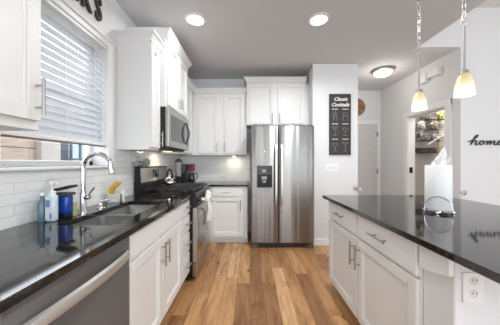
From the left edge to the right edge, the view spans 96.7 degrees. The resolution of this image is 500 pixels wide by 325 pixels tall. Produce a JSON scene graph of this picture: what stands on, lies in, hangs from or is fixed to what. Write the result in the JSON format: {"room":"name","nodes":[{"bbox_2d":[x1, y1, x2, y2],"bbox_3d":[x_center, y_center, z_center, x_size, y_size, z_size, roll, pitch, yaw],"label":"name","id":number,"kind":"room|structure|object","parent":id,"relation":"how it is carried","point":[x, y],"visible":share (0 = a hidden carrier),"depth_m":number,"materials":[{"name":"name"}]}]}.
{"room":"kitchen","nodes":[
{"label":"kitchen","id":0,"kind":"room"},
{"bbox_2d":[0,0,180,230],"bbox_3d":[-1.316,-0.120,0.350,0.168,2.740,7.500,0,0,0],"label":"wall","id":1,"kind":"structure","parent":0,"point":[20,191],"depth_m":1.80,"materials":[{"name":"tile"}]},
{"bbox_2d":[0,0,45,130],"bbox_3d":[-1.055,-0.675,0.502,0.366,1.070,1.055,0,0,0],"label":"upper cabinet","id":2,"kind":"object","parent":1,"relation":"attached to","point":[20,20],"visible":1,"depth_m":0.90,"materials":[{"name":"white wood"}]},
{"bbox_2d":[0,0,116,170],"bbox_3d":[-1.298,-0.508,1.502,0.195,1.103,1.005,0,0,0],"label":"window","id":3,"kind":"structure","parent":1,"relation":"in","point":[7,165],"depth_m":1.71,"materials":[{"name":"white"}]},
{"bbox_2d":[0,0,106,146],"bbox_3d":[-1.264,-0.567,1.502,0.072,0.863,0.813,0,0,0],"label":"window blind","id":4,"kind":"object","parent":3,"relation":"attached to","point":[59,122],"visible":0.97,"depth_m":1.55,"materials":[{"name":"white plastic"}]},
{"bbox_2d":[81,0,92,13],"bbox_3d":[-1.228,-1.244,1.673,0.020,0.185,0.099,0,0,0],"label":"letter","id":5,"kind":"object","parent":1,"relation":"attached to","point":[83,2],"depth_m":1.67,"materials":[{"name":"brown metal"}]},
{"bbox_2d":[94,0,101,20],"bbox_3d":[-1.228,-1.244,1.801,0.020,0.190,0.065,0,0,0],"label":"letter","id":6,"kind":"object","parent":1,"relation":"attached to","point":[97,13],"depth_m":1.79,"materials":[{"name":"brown metal"}]},
{"bbox_2d":[114,29,164,150],"bbox_3d":[-1.055,-0.665,2.146,0.366,1.090,0.257,0,0,0],"label":"upper cabinet","id":7,"kind":"object","parent":1,"relation":"attached to","point":[138,50],"visible":1,"depth_m":2.06,"materials":[{"name":"white wood"}]},
{"bbox_2d":[127,27,191,119],"bbox_3d":[-1.021,-0.968,2.657,0.434,0.785,0.850,0,0,0],"label":"upper cabinet","id":8,"kind":"object","parent":1,"relation":"attached to","point":[175,64],"visible":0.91,"depth_m":2.46,"materials":[{"name":"white wood"}]},
{"bbox_2d":[159,107,189,151],"bbox_3d":[-1.004,-0.354,2.657,0.452,0.431,0.758,0,0,0],"label":"microwave","id":9,"kind":"object","parent":8,"relation":"attached to","point":[174,127],"visible":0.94,"depth_m":2.45,"materials":[{"name":"silver metal"}]},
{"bbox_2d":[160,77,195,154],"bbox_3d":[-1.055,-0.665,3.345,0.366,1.090,0.610,0,0,0],"label":"upper cabinet","id":10,"kind":"object","parent":1,"relation":"attached to","point":[191,87],"visible":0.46,"depth_m":3.42,"materials":[{"name":"white wood"}]},
{"bbox_2d":[181,79,250,231],"bbox_3d":[-0.146,-0.120,4.036,2.187,2.740,0.128,0,0,0],"label":"wall","id":11,"kind":"structure","parent":0,"point":[208,168],"depth_m":3.97,"materials":[{"name":"tile"}]},
{"bbox_2d":[178,88,246,155],"bbox_3d":[-0.647,-0.665,3.783,1.182,1.090,0.391,0,0,0],"label":"upper cabinet","id":12,"kind":"object","parent":11,"relation":"attached to","point":[219,114],"visible":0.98,"depth_m":3.65,"materials":[{"name":"white wood"}]},
{"bbox_2d":[244,77,306,128],"bbox_3d":[0.401,-0.980,3.748,0.998,0.760,0.461,0,0,0],"label":"upper cabinet","id":13,"kind":"object","parent":11,"relation":"attached to","point":[271,101],"visible":0.99,"depth_m":3.58,"materials":[{"name":"white wood"}]},
{"bbox_2d":[305,84,307,125],"bbox_3d":[0.923,-0.935,3.789,0.045,0.670,0.378,0,0,0],"label":"trim","id":14,"kind":"structure","parent":13,"relation":"attached to","point":[306,84],"depth_m":3.60,"materials":[{"name":"white wood"}]},
{"bbox_2d":[160,232,360,324],"bbox_3d":[1.900,1.290,0.675,7.000,0.080,8.150,0,0,0],"label":"floor","id":15,"kind":"structure","parent":0,"point":[236,283],"depth_m":2.17,"materials":[{"name":"brown wood"}]},
{"bbox_2d":[0,236,129,324],"bbox_3d":[-0.883,0.810,0.853,0.653,0.880,0.599,0,0,0],"label":"dishwasher","id":16,"kind":"object","parent":15,"relation":"on","point":[95,292],"visible":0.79,"depth_m":0.83,"materials":[{"name":"grey metal"}]},
{"bbox_2d":[99,205,181,324],"bbox_3d":[-0.914,0.809,1.613,0.648,0.882,0.910,0,0,0],"label":"base cabinet","id":17,"kind":"object","parent":15,"relation":"on","point":[155,259],"visible":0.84,"depth_m":1.51,"materials":[{"name":"white wood"}]},
{"bbox_2d":[135,166,212,279],"bbox_3d":[-0.859,0.647,2.716,0.702,1.205,0.762,0,0,0],"label":"gas range","id":18,"kind":"object","parent":15,"relation":"on","point":[149,180],"visible":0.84,"depth_m":2.45,"materials":[{"name":"silver metal"}]},
{"bbox_2d":[134,161,144,166],"bbox_3d":[-1.192,0.013,2.393,0.060,0.060,0.145,0,0,0],"label":"glass jar","id":19,"kind":"object","parent":18,"relation":"on","point":[137,163],"visible":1,"depth_m":2.35,"materials":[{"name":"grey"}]},
{"bbox_2d":[143,158,149,165],"bbox_3d":[-1.192,-0.004,2.556,0.096,0.096,0.008,0,0,0],"label":"round lid","id":20,"kind":"object","parent":18,"relation":"on","point":[146,161],"visible":0.82,"depth_m":2.55,"materials":[{"name":"grey metal"}]},
{"bbox_2d":[164,168,175,184],"bbox_3d":[-1.040,0.179,2.880,0.144,0.211,0.144,0,0,-28],"label":"kettle","id":21,"kind":"object","parent":18,"relation":"on","point":[169,180],"visible":0.99,"depth_m":2.84,"materials":[{"name":"silver metal"}]},
{"bbox_2d":[142,186,208,194],"bbox_3d":[-0.854,0.336,2.716,0.562,0.023,0.762,0,0,0],"label":"cooktop","id":22,"kind":"object","parent":18,"relation":"in","point":[199,191],"depth_m":2.40,"materials":[{"name":"black ceramic"}]},
{"bbox_2d":[198,207,205,224],"bbox_3d":[-0.510,0.573,2.365,0.083,0.178,0.064,0,0,0],"label":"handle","id":23,"kind":"object","parent":18,"relation":"hanging from","point":[203,209],"visible":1,"depth_m":2.35,"materials":[{"name":"grey metal"}]},
{"bbox_2d":[201,190,211,220],"bbox_3d":[-0.507,0.487,2.545,0.133,0.349,0.254,0,0,0],"label":"kitchen towel","id":24,"kind":"object","parent":18,"relation":"hanging from","point":[207,197],"visible":0.94,"depth_m":2.50,"materials":[{"name":"white fabric"}]},
{"bbox_2d":[180,200,191,282],"bbox_3d":[-0.914,0.809,2.200,0.648,0.882,0.260,0,0,0],"label":"base cabinet","id":25,"kind":"object","parent":15,"relation":"on","point":[185,219],"visible":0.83,"depth_m":2.17,"materials":[{"name":"white wood"}]},
{"bbox_2d":[209,187,247,241],"bbox_3d":[-0.344,0.809,3.662,0.608,0.882,0.633,0,0,0],"label":"base cabinet","id":26,"kind":"object","parent":15,"relation":"on","point":[228,222],"visible":0.98,"depth_m":3.40,"materials":[{"name":"white wood"}]},
{"bbox_2d":[195,181,247,187],"bbox_3d":[-0.633,0.351,3.535,1.195,0.030,0.871,0,0,0],"label":"countertop","id":27,"kind":"structure","parent":26,"relation":"on","point":[209,183],"depth_m":3.56,"materials":[{"name":"black stone"}]},
{"bbox_2d":[175,159,183,182],"bbox_3d":[-1.064,0.141,3.360,0.153,0.390,0.120,0,0,0],"label":"blender","id":28,"kind":"object","parent":27,"relation":"on","point":[178,163],"visible":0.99,"depth_m":3.32,"materials":[{"name":"black plastic"}]},
{"bbox_2d":[175,162,181,175],"bbox_3d":[-1.080,0.099,3.360,0.108,0.215,0.108,0,0,0],"label":"jar","id":29,"kind":"object","parent":28,"relation":"on","point":[178,165],"depth_m":3.32,"materials":[{"name":"clear glass"}]},
{"bbox_2d":[182,164,197,182],"bbox_3d":[-0.939,0.178,3.500,0.253,0.315,0.160,0,0,0],"label":"coffee maker","id":30,"kind":"object","parent":27,"relation":"on","point":[188,177],"visible":0.87,"depth_m":3.43,"materials":[{"name":"black plastic"}]},
{"bbox_2d":[251,125,313,247],"bbox_3d":[0.478,0.349,3.554,0.918,1.802,0.752,0,0,0],"label":"refrigerator","id":31,"kind":"object","parent":15,"relation":"on","point":[282,157],"visible":1,"depth_m":3.23,"materials":[{"name":"grey metal"}]},
{"bbox_2d":[329,201,359,317],"bbox_3d":[1.079,0.809,1.909,0.682,0.882,0.581,0,0,0],"label":"base cabinet","id":32,"kind":"object","parent":15,"relation":"on","point":[343,223],"visible":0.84,"depth_m":1.85,"materials":[{"name":"white wood"}]},
{"bbox_2d":[354,215,423,324],"bbox_3d":[1.079,0.809,1.325,0.682,0.882,0.584,0,0,0],"label":"base cabinet","id":33,"kind":"object","parent":15,"relation":"on","point":[390,275],"visible":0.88,"depth_m":1.27,"materials":[{"name":"white wood"}]},
{"bbox_3d":[-0.914,0.809,0.025,0.648,0.882,1.050,0,0,0],"label":"base cabinet","id":34,"kind":"object","parent":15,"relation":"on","visible":0},
{"bbox_2d":[0,195,191,313],"bbox_3d":[-0.917,0.351,0.906,0.627,0.030,2.852,0,0,0],"label":"countertop","id":35,"kind":"structure","parent":34,"relation":"on","point":[33,255],"depth_m":0.92,"materials":[{"name":"black stone"}]},
{"bbox_2d":[37,192,45,222],"bbox_3d":[-1.180,0.253,1.262,0.040,0.166,0.040,0,0,0],"label":"soap bottle","id":36,"kind":"object","parent":35,"relation":"on","point":[41,203],"visible":0.91,"depth_m":1.25,"materials":[{"name":"teal plastic"}]},
{"bbox_2d":[45,181,58,221],"bbox_3d":[-1.119,0.222,1.267,0.073,0.228,0.042,0,0,0],"label":"hand soap bottle","id":37,"kind":"object","parent":35,"relation":"on","point":[51,200],"visible":1,"depth_m":1.25,"materials":[{"name":"white plastic"}]},
{"bbox_2d":[53,184,77,218],"bbox_3d":[-1.120,0.235,1.342,0.110,0.201,0.072,0,0,0],"label":"tub","id":38,"kind":"object","parent":35,"relation":"on","point":[65,199],"visible":0.75,"depth_m":1.32,"materials":[{"name":"blue plastic"}]},
{"bbox_2d":[73,202,76,215],"bbox_3d":[-1.109,0.293,1.403,0.014,0.085,0.035,0,0,0],"label":"sponge","id":39,"kind":"object","parent":35,"relation":"on","point":[74,203],"visible":0.69,"depth_m":1.40,"materials":[{"name":"yellow"}]},
{"bbox_2d":[78,151,114,214],"bbox_3d":[-1.005,0.132,1.455,0.234,0.408,0.056,0,0,0],"label":"faucet","id":40,"kind":"object","parent":35,"relation":"on","point":[83,197],"visible":1,"depth_m":1.44,"materials":[{"name":"silver metal"}]},
{"bbox_2d":[96,199,114,208],"bbox_3d":[-1.066,0.303,1.640,0.114,0.066,0.052,0,0,-40],"label":"soap dispenser","id":41,"kind":"object","parent":35,"relation":"on","point":[100,204],"visible":1,"depth_m":1.61,"materials":[{"name":"silver metal"}]},
{"bbox_2d":[73,205,155,224],"bbox_3d":[-0.890,0.458,1.558,0.326,0.184,0.751,0,0,0],"label":"sink","id":42,"kind":"object","parent":35,"relation":"in","point":[113,217],"visible":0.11,"depth_m":1.55,"materials":[{"name":"silver metal"}]},
{"bbox_2d":[107,189,124,202],"bbox_3d":[-1.135,0.281,1.884,0.110,0.110,0.068,0,0,0],"label":"sponge holder","id":43,"kind":"object","parent":35,"relation":"on","point":[116,196],"visible":0.8,"depth_m":1.85,"materials":[{"name":"white plastic"}]},
{"bbox_2d":[109,181,121,193],"bbox_3d":[-1.139,0.216,1.880,0.095,0.116,0.036,0,0,0],"label":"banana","id":44,"kind":"object","parent":43,"relation":"in","point":[115,185],"visible":0.96,"depth_m":1.86,"materials":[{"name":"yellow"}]},
{"bbox_2d":[115,0,485,90],"bbox_3d":[1.300,-1.550,0.675,5.400,0.120,8.150,0,0,0],"label":"ceiling","id":45,"kind":"structure","parent":0,"point":[239,39],"depth_m":2.57,"materials":[{"name":"white paint"}]},
{"bbox_2d":[184,12,205,25],"bbox_3d":[-0.568,-1.484,2.313,0.224,0.012,0.224,0,0,0],"label":"recessed light","id":46,"kind":"object","parent":45,"relation":"in","point":[192,18],"visible":1,"depth_m":2.30,"materials":[{"name":"white plastic"}]},
{"bbox_2d":[308,12,329,26],"bbox_3d":[0.715,-1.484,2.313,0.224,0.012,0.224,0,0,0],"label":"recessed light","id":47,"kind":"object","parent":45,"relation":"in","point":[321,18],"visible":1,"depth_m":2.31,"materials":[{"name":"white plastic"}]},
{"bbox_2d":[371,65,395,77],"bbox_3d":[2.140,-1.428,3.580,0.344,0.124,0.344,0,0,0],"label":"flush ceiling light","id":48,"kind":"object","parent":45,"relation":"attached to","point":[383,71],"visible":1,"depth_m":3.49,"materials":[{"name":"white glass"}]},
{"bbox_2d":[411,0,426,110],"bbox_3d":[1.350,-0.956,1.773,0.124,1.068,0.124,0,0,0],"label":"pendant light","id":49,"kind":"object","parent":45,"relation":"hanging from","point":[419,102],"visible":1,"depth_m":1.77,"materials":[{"name":"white glass"}]},
{"bbox_2d":[453,0,475,97],"bbox_3d":[1.350,-0.956,1.400,0.124,1.068,0.124,0,0,0],"label":"pendant light","id":50,"kind":"object","parent":45,"relation":"hanging from","point":[464,86],"visible":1,"depth_m":1.39,"materials":[{"name":"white glass"}]},
{"bbox_2d":[305,64,357,238],"bbox_3d":[1.289,-0.120,3.981,0.684,2.740,1.253,0,0,0],"label":"wall partition","id":51,"kind":"structure","parent":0,"point":[323,80],"depth_m":3.35,"materials":[{"name":"white paint"}]},
{"bbox_2d":[313,239,328,245],"bbox_3d":[1.299,1.200,3.347,0.688,0.100,0.014,0,0,0],"label":"baseboard","id":52,"kind":"structure","parent":51,"relation":"attached to","point":[317,242],"depth_m":3.34,"materials":[{"name":"white wood"}]},
{"bbox_2d":[327,164,337,171],"bbox_3d":[1.240,0.080,3.345,0.170,0.116,0.018,0,0,0],"label":"light switch","id":53,"kind":"object","parent":51,"relation":"attached to","point":[330,167],"visible":1,"depth_m":3.35,"materials":[{"name":"white plastic"}]},
{"bbox_2d":[329,94,350,154],"bbox_3d":[1.353,-0.572,3.340,0.321,0.914,0.026,0,0,0],"label":"sign","id":54,"kind":"object","parent":51,"relation":"attached to","point":[339,104],"visible":1,"depth_m":3.33,"materials":[{"name":"grey"}]},
{"bbox_2d":[358,91,380,194],"bbox_3d":[2.175,-0.120,4.663,1.089,2.740,0.113,0,0,0],"label":"wall","id":55,"kind":"structure","parent":0,"point":[372,99],"depth_m":4.61,"materials":[{"name":"white paint"}]},
{"bbox_2d":[358,98,364,115],"bbox_3d":[2.200,-1.145,4.596,0.370,0.370,0.023,0,0,0],"label":"wall plaque","id":56,"kind":"object","parent":55,"relation":"attached to","point":[361,105],"visible":0.3,"depth_m":4.59,"materials":[{"name":"brown wood"}]},
{"bbox_2d":[358,124,377,194],"bbox_3d":[2.236,0.225,4.586,0.792,2.030,0.024,0,0,0],"label":"door","id":57,"kind":"structure","parent":55,"relation":"in","point":[367,133],"depth_m":4.58,"materials":[{"name":"grey"}]},
{"bbox_2d":[358,121,379,194],"bbox_3d":[2.230,0.195,4.596,0.920,2.110,0.021,0,0,0],"label":"trim","id":58,"kind":"structure","parent":55,"relation":"attached to","point":[359,122],"depth_m":4.59,"materials":[{"name":"white wood"}]},
{"bbox_2d":[381,52,451,194],"bbox_3d":[2.775,-0.120,3.855,0.110,2.740,1.730,0,0,0],"label":"wall","id":59,"kind":"structure","parent":0,"point":[396,99],"depth_m":4.04,"materials":[{"name":"white paint"}]},
{"bbox_2d":[420,73,428,84],"bbox_3d":[2.690,-1.292,3.451,0.060,0.135,0.162,0,0,0],"label":"door chime","id":60,"kind":"object","parent":59,"relation":"attached to","point":[423,78],"visible":0.62,"depth_m":3.41,"materials":[{"name":"white plastic"}]},
{"bbox_2d":[403,98,451,194],"bbox_3d":[2.767,0.193,3.453,0.137,2.115,0.925,0,0,0],"label":"trim","id":61,"kind":"structure","parent":59,"relation":"attached to","point":[409,117],"depth_m":3.81,"materials":[{"name":"white"}]},
{"bbox_2d":[427,67,441,78],"bbox_3d":[2.688,-1.302,3.255,0.065,0.105,0.210,0,0,0],"label":"alarm box","id":62,"kind":"object","parent":59,"relation":"attached to","point":[437,71],"visible":1,"depth_m":3.19,"materials":[{"name":"white plastic"}]},
{"bbox_2d":[415,110,443,194],"bbox_3d":[3.415,-0.120,3.545,1.170,2.740,1.110,0,0,0],"label":"wall","id":63,"kind":"structure","parent":0,"point":[421,159],"depth_m":4.02,"materials":[{"name":"grey paint"}]},
{"bbox_2d":[415,148,436,152],"bbox_3d":[3.120,-0.215,3.933,0.330,0.080,0.134,0,0,0],"label":"storage box","id":64,"kind":"object","parent":63,"relation":"attached to","point":[417,150],"visible":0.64,"depth_m":3.87,"materials":[{"name":"grey"}]},
{"bbox_2d":[415,114,443,152],"bbox_3d":[3.175,-0.529,3.938,0.456,0.722,0.160,0,0,0],"label":"wall rack","id":65,"kind":"object","parent":63,"relation":"attached to","point":[431,116],"visible":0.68,"depth_m":3.86,"materials":[{"name":"black metal"}]},
{"bbox_2d":[417,121,425,129],"bbox_3d":[3.028,-0.659,3.935,0.153,0.164,0.110,0,0,0],"label":"snack bag","id":66,"kind":"object","parent":65,"relation":"in","point":[419,122],"visible":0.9,"depth_m":3.90,"materials":[{"name":"white plastic"}]},
{"bbox_2d":[417,132,430,140],"bbox_3d":[3.083,-0.457,3.935,0.229,0.160,0.110,0,0,0],"label":"snack bag","id":67,"kind":"object","parent":65,"relation":"in","point":[420,133],"visible":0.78,"depth_m":3.90,"materials":[{"name":"grey plastic"}]},
{"bbox_2d":[419,112,436,120],"bbox_3d":[3.145,-0.833,3.935,0.294,0.169,0.110,0,0,0],"label":"snack bag","id":68,"kind":"object","parent":65,"relation":"in","point":[435,113],"visible":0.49,"depth_m":3.90,"materials":[{"name":"grey plastic"}]},
{"bbox_2d":[415,114,443,120],"bbox_3d":[3.175,-0.795,3.934,0.455,0.094,0.152,0,0,0],"label":"basket","id":69,"kind":"object","parent":65,"relation":"on","point":[431,116],"depth_m":3.86,"materials":[{"name":"black metal"}]},
{"bbox_2d":[415,124,443,130],"bbox_3d":[3.175,-0.615,3.934,0.455,0.094,0.152,0,0,0],"label":"basket","id":70,"kind":"object","parent":65,"relation":"on","point":[419,124],"depth_m":3.86,"materials":[{"name":"black metal"}]},
{"bbox_2d":[415,135,443,141],"bbox_3d":[3.175,-0.425,3.934,0.455,0.094,0.152,0,0,0],"label":"basket","id":71,"kind":"object","parent":65,"relation":"on","point":[419,135],"depth_m":3.86,"materials":[{"name":"black metal"}]},
{"bbox_2d":[419,147,442,152],"bbox_3d":[3.175,-0.215,3.934,0.455,0.094,0.152,0,0,0],"label":"basket","id":72,"kind":"object","parent":65,"relation":"on","point":[419,147],"depth_m":3.86,"materials":[{"name":"black metal"}]},
{"bbox_2d":[427,120,440,130],"bbox_3d":[3.260,-0.661,3.935,0.248,0.195,0.110,0,0,0],"label":"snack bag","id":73,"kind":"object","parent":65,"relation":"in","point":[434,127],"visible":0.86,"depth_m":3.90,"materials":[{"name":"brown plastic"}]},
{"bbox_2d":[432,134,440,139],"bbox_3d":[3.301,-0.439,3.935,0.157,0.133,0.100,0,0,0],"label":"snack bag","id":74,"kind":"object","parent":65,"relation":"in","point":[433,137],"visible":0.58,"depth_m":3.90,"materials":[{"name":"beige plastic"}]},
{"bbox_2d":[437,111,443,119],"bbox_3d":[3.371,-0.828,3.935,0.125,0.165,0.100,0,0,0],"label":"bag","id":75,"kind":"object","parent":65,"relation":"in","point":[440,113],"visible":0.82,"depth_m":3.91,"materials":[{"name":"yellow plastic"}]},
{"bbox_2d":[412,8,499,205],"bbox_3d":[3.785,-0.375,2.930,3.230,3.250,0.120,0,0,0],"label":"wall","id":76,"kind":"structure","parent":0,"point":[476,168],"depth_m":2.87,"materials":[{"name":"white paint"}]},
{"bbox_2d":[468,134,499,144],"bbox_3d":[3.037,-0.290,2.860,0.461,0.141,0.020,0,0,0],"label":"home sign","id":77,"kind":"object","parent":76,"relation":"attached to","point":[477,135],"visible":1,"depth_m":2.85,"materials":[{"name":"grey metal"}]},
{"bbox_2d":[424,262,499,324],"bbox_3d":[1.350,0.808,1.534,1.100,0.883,1.332,0,0,0],"label":"wall","id":78,"kind":"structure","parent":0,"point":[443,304],"depth_m":0.87,"materials":[{"name":"white paint"}]},
{"bbox_2d":[322,195,499,283],"bbox_3d":[1.348,0.351,1.348,1.200,0.030,1.896,0,0,0],"label":"countertop","id":79,"kind":"structure","parent":78,"relation":"on","point":[469,238],"depth_m":1.22,"materials":[{"name":"black stone"}]},
{"bbox_2d":[422,145,455,213],"bbox_3d":[1.269,0.110,1.499,0.175,0.453,0.177,0,0,40],"label":"paper towel holder","id":80,"kind":"object","parent":79,"relation":"on","point":[438,147],"visible":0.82,"depth_m":1.45,"materials":[{"name":"silver metal"}]},
{"bbox_2d":[425,147,452,210],"bbox_3d":[1.270,0.105,1.500,0.144,0.418,0.144,0,0,0],"label":"paper towel roll","id":81,"kind":"object","parent":80,"relation":"on","point":[438,175],"visible":1,"depth_m":1.45,"materials":[{"name":"white paper"}]},
{"bbox_2d":[419,245,453,276],"bbox_3d":[0.790,0.421,0.948,0.020,0.109,0.152,0,0,0],"label":"support bracket","id":82,"kind":"object","parent":78,"relation":"attached to","point":[429,260],"visible":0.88,"depth_m":0.93,"materials":[{"name":"white wood"}]},
{"bbox_2d":[462,272,483,302],"bbox_3d":[0.868,0.486,0.863,0.084,0.118,0.010,0,0,0],"label":"wall outlet","id":83,"kind":"object","parent":78,"relation":"attached to","point":[472,282],"visible":0.95,"depth_m":0.86,"materials":[{"name":"white plastic"}]},
{"bbox_2d":[470,277,478,285],"bbox_3d":[0.868,0.460,0.860,0.033,0.033,0.003,0,0,0],"label":"socket","id":84,"kind":"object","parent":83,"relation":"attached to","point":[474,281],"depth_m":0.86,"materials":[{"name":"white plastic"}]},
{"bbox_2d":[470,290,478,297],"bbox_3d":[0.868,0.510,0.860,0.033,0.033,0.003,0,0,0],"label":"socket","id":85,"kind":"object","parent":83,"relation":"attached to","point":[473,293],"depth_m":0.86,"materials":[{"name":"white plastic"}]},
{"bbox_2d":[476,0,499,7],"bbox_3d":[3.725,-1.855,-0.205,3.350,0.490,6.390,0,0,0],"label":"ceiling","id":86,"kind":"structure","parent":0,"point":[488,3],"depth_m":2.81,"materials":[{"name":"white paint"}]},
{"label":"outside","id":87,"kind":"structure","parent":0,"visible":0},
{"bbox_3d":[-6.800,1.710,4.000,10.400,0.080,20.000,0,0,0],"label":"ground","id":88,"kind":"structure","parent":87,"visible":0},
{"bbox_2d":[0,131,35,159],"bbox_3d":[-3.120,0.600,2.310,0.040,2.100,1.820,0,0,0],"label":"wooden fence","id":89,"kind":"object","parent":88,"relation":"on","point":[10,148],"visible":0.12,"depth_m":2.96,"materials":[{"name":"brown wood"}]},
{"bbox_2d":[35,134,60,159],"bbox_3d":[-3.090,0.460,3.385,0.140,2.420,0.330,0,0,0],"label":"fence post","id":90,"kind":"object","parent":88,"relation":"on","point":[45,150],"visible":0.02,"depth_m":3.31,"materials":[{"name":"grey"}]},
{"bbox_2d":[61,143,82,160],"bbox_3d":[-3.100,0.630,5.030,0.040,2.080,2.940,0,0,0],"label":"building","id":91,"kind":"structure","parent":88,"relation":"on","point":[66,149],"depth_m":3.78,"materials":[{"name":"grey"}]},
{"bbox_2d":[62,137,84,160],"bbox_3d":[-5.043,0.390,8.300,0.115,2.560,7.400,0,0,0],"label":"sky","id":92,"kind":"structure","parent":88,"relation":"on","point":[75,146],"depth_m":6.43,"materials":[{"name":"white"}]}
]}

